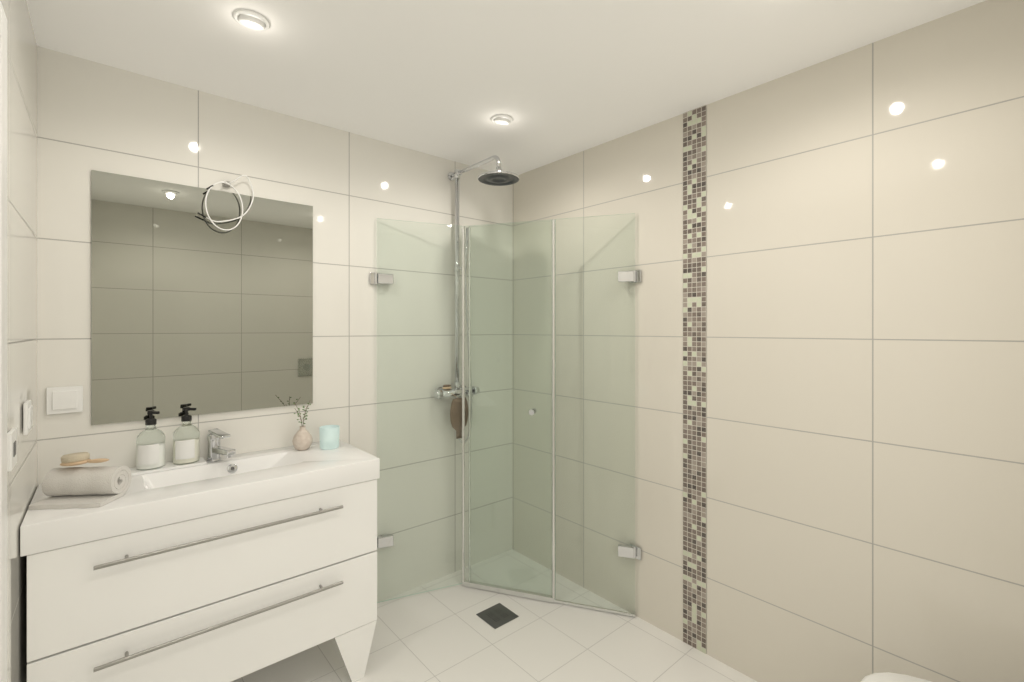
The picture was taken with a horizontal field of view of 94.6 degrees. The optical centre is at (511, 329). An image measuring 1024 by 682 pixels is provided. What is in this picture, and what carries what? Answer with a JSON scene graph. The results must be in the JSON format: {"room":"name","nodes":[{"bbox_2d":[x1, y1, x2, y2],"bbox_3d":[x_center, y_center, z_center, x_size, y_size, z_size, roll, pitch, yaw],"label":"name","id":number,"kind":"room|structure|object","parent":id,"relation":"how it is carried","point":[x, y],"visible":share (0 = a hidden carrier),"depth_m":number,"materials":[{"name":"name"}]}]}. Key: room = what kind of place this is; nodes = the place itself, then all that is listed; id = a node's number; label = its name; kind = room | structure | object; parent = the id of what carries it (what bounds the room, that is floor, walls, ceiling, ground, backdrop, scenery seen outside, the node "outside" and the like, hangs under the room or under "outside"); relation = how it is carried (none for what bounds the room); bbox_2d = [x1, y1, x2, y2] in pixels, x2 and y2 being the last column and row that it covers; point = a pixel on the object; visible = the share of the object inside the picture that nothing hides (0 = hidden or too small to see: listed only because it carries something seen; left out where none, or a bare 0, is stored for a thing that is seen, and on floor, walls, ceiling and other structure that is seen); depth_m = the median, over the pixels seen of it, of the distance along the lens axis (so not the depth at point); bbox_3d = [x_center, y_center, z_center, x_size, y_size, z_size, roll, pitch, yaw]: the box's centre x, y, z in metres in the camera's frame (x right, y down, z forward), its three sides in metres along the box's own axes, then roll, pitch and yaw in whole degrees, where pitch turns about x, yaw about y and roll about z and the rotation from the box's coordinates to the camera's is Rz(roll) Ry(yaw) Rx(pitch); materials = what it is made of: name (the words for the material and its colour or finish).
{"room":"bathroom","nodes":[
{"label":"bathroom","id":0,"kind":"room"},
{"bbox_2d":[1,0,36,681],"bbox_3d":[-0.840,0.220,0.623,0.100,2.400,2.580,0,0,-41],"label":"wall","id":1,"kind":"structure","parent":0,"point":[21,227],"depth_m":1.31,"materials":[{"name":"tile"}]},
{"bbox_2d":[0,0,6,681],"bbox_3d":[-0.795,0.370,0.661,0.016,2.100,0.980,0,0,-41],"label":"door frame","id":2,"kind":"structure","parent":1,"relation":"attached to","point":[3,348],"depth_m":1.00,"materials":[{"name":"white wood"}]},
{"bbox_2d":[7,427,16,471],"bbox_3d":[-1.209,0.290,1.143,0.010,0.090,0.090,0,0,-41],"label":"electrical outlet","id":3,"kind":"object","parent":1,"relation":"attached to","point":[11,448],"visible":0.94,"depth_m":1.12,"materials":[{"name":"white plastic"}]},
{"bbox_2d":[23,400,32,434],"bbox_3d":[-1.404,0.255,1.371,0.013,0.090,0.090,0,0,-41],"label":"light switch","id":4,"kind":"object","parent":1,"relation":"attached to","point":[27,415],"visible":1,"depth_m":1.34,"materials":[{"name":"white plastic"}]},
{"bbox_2d":[37,46,511,601],"bbox_3d":[-0.853,0.220,2.379,2.370,2.400,0.100,0,0,-41],"label":"wall","id":5,"kind":"structure","parent":0,"point":[349,186],"depth_m":2.33,"materials":[{"name":"tile"}]},
{"bbox_2d":[46,386,82,414],"bbox_3d":[-1.583,0.251,1.672,0.094,0.094,0.014,0,0,-41],"label":"light switch","id":6,"kind":"object","parent":5,"relation":"attached to","point":[67,399],"visible":1,"depth_m":1.67,"materials":[{"name":"white plastic"}]},
{"bbox_2d":[91,170,312,424],"bbox_3d":[-1.237,-0.115,1.975,0.780,0.930,0.005,0,0,-41],"label":"mirror","id":7,"kind":"object","parent":5,"relation":"attached to","point":[191,307],"visible":1,"depth_m":1.92,"materials":[{"name":"grey mirror"}]},
{"bbox_2d":[197,175,253,230],"bbox_3d":[-1.196,-0.533,1.978,0.208,0.248,0.055,0,0,-41],"label":"cord","id":8,"kind":"object","parent":5,"relation":"attached to","point":[226,183],"visible":0.96,"depth_m":1.99,"materials":[{"name":"white plastic"}]},
{"bbox_2d":[433,155,519,442],"bbox_3d":[-0.176,-0.126,2.532,0.284,1.565,0.546,0,0,-41],"label":"shower column","id":9,"kind":"structure","parent":5,"relation":"attached to","point":[498,177],"depth_m":2.67,"materials":[{"name":"silver metal"}]},
{"bbox_2d":[231,549,756,681],"bbox_3d":[-0.012,1.470,1.401,2.370,0.100,2.680,0,0,-41],"label":"floor","id":10,"kind":"structure","parent":0,"point":[446,634],"depth_m":2.12,"materials":[{"name":"tile"}]},
{"bbox_2d":[20,428,379,681],"bbox_3d":[-1.084,0.914,1.786,1.040,1.011,0.493,0,0,-41],"label":"bathroom vanity","id":11,"kind":"object","parent":10,"relation":"on","point":[230,565],"visible":1,"depth_m":1.59,"materials":[{"name":"white paint"}]},
{"bbox_2d":[29,466,131,509],"bbox_3d":[-1.343,0.487,1.476,0.195,0.098,0.139,0,0,-6],"label":"towel","id":12,"kind":"object","parent":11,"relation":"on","point":[81,487],"visible":1,"depth_m":1.46,"materials":[{"name":"white fabric"}]},
{"bbox_2d":[60,452,108,465],"bbox_3d":[-1.350,0.411,1.491,0.118,0.039,0.109,0,0,-41],"label":"brush","id":13,"kind":"object","parent":12,"relation":"on","point":[75,459],"visible":1,"depth_m":1.48,"materials":[{"name":"brown wood"}]},
{"bbox_2d":[129,457,206,475],"bbox_3d":[-1.332,0.531,1.830,0.238,0.010,0.096,0,0,-41],"label":"tray","id":14,"kind":"object","parent":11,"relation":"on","point":[167,466],"visible":0.62,"depth_m":1.80,"materials":[{"name":"white ceramic"}]},
{"bbox_2d":[136,410,164,470],"bbox_3d":[-1.372,0.417,1.795,0.088,0.217,0.088,0,0,-41],"label":"soap bottle","id":15,"kind":"object","parent":14,"relation":"on","point":[150,447],"visible":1,"depth_m":1.77,"materials":[{"name":"clear glass"}]},
{"bbox_2d":[173,407,199,464],"bbox_3d":[-1.288,0.417,1.868,0.088,0.217,0.088,0,0,-41],"label":"soap bottle","id":16,"kind":"object","parent":14,"relation":"on","point":[186,441],"visible":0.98,"depth_m":1.84,"materials":[{"name":"clear glass"}]},
{"bbox_2d":[206,428,237,473],"bbox_3d":[-1.167,0.497,1.907,0.100,0.176,0.148,0,0,-41],"label":"faucet","id":17,"kind":"object","parent":11,"relation":"on","point":[216,464],"depth_m":1.91,"materials":[{"name":"silver metal"}]},
{"bbox_2d":[292,403,312,450],"bbox_3d":[-0.940,0.425,2.108,0.096,0.223,0.114,0,0,-41],"label":"vase","id":18,"kind":"object","parent":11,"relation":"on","point":[302,439],"visible":1,"depth_m":2.08,"materials":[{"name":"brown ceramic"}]},
{"bbox_2d":[319,425,339,449],"bbox_3d":[-0.826,0.489,2.138,0.086,0.094,0.086,0,0,-41],"label":"candle","id":19,"kind":"object","parent":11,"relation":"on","point":[329,437],"visible":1,"depth_m":2.10,"materials":[{"name":"teal glass"}]},
{"bbox_2d":[476,603,518,628],"bbox_3d":[-0.072,1.418,2.338,0.150,0.004,0.150,0,0,-41],"label":"floor drain","id":20,"kind":"object","parent":10,"relation":"on","point":[497,615],"visible":1,"depth_m":2.33,"materials":[{"name":"grey metal"}]},
{"bbox_2d":[370,213,640,616],"bbox_3d":[-0.048,0.423,2.363,0.964,1.987,0.969,0,0,-41],"label":"screen","id":21,"kind":"object","parent":10,"relation":"on","point":[626,551],"visible":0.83,"depth_m":2.50,"materials":[{"name":"clear glass"}]},
{"bbox_2d":[26,0,985,174],"bbox_3d":[-0.012,-1.030,1.401,2.370,0.100,2.680,0,0,-41],"label":"ceiling","id":22,"kind":"structure","parent":0,"point":[556,80],"depth_m":1.69,"materials":[{"name":"white paint"}]},
{"bbox_2d":[233,9,269,30],"bbox_3d":[-0.824,-0.971,1.494,0.104,0.033,0.104,0,0,-41],"label":"recessed light","id":23,"kind":"object","parent":22,"relation":"in","point":[241,18],"visible":0.98,"depth_m":1.48,"materials":[{"name":"white plastic"}]},
{"bbox_2d":[491,114,512,124],"bbox_3d":[-0.047,-0.971,2.202,0.104,0.033,0.104,0,0,-41],"label":"recessed light","id":24,"kind":"object","parent":22,"relation":"in","point":[498,119],"visible":1,"depth_m":2.18,"materials":[{"name":"white plastic"}]},
{"bbox_2d":[512,0,1023,681],"bbox_3d":[0.881,0.220,2.104,0.100,2.400,2.580,0,0,-41],"label":"wall","id":25,"kind":"structure","parent":0,"point":[864,360],"depth_m":1.74,"materials":[{"name":"tile"}]},
{"bbox_2d":[683,105,706,653],"bbox_3d":[0.813,0.220,2.104,0.003,2.400,0.110,0,0,-41],"label":"mosaic tile strip","id":26,"kind":"object","parent":25,"relation":"attached to","point":[695,378],"depth_m":2.10,"materials":[{"name":"tile"}]},
{"bbox_3d":[0.830,0.220,0.423,2.170,2.400,0.100,0,0,-41],"label":"wall","id":27,"kind":"structure","parent":0,"visible":0},
{"bbox_2d":[861,672,930,681],"bbox_3d":[1.124,1.156,1.101,0.372,0.358,0.537,0,0,-41],"label":"toilet","id":28,"kind":"object","parent":27,"relation":"attached to","point":[885,677],"visible":1,"depth_m":1.32,"materials":[{"name":"white ceramic"}]}
]}

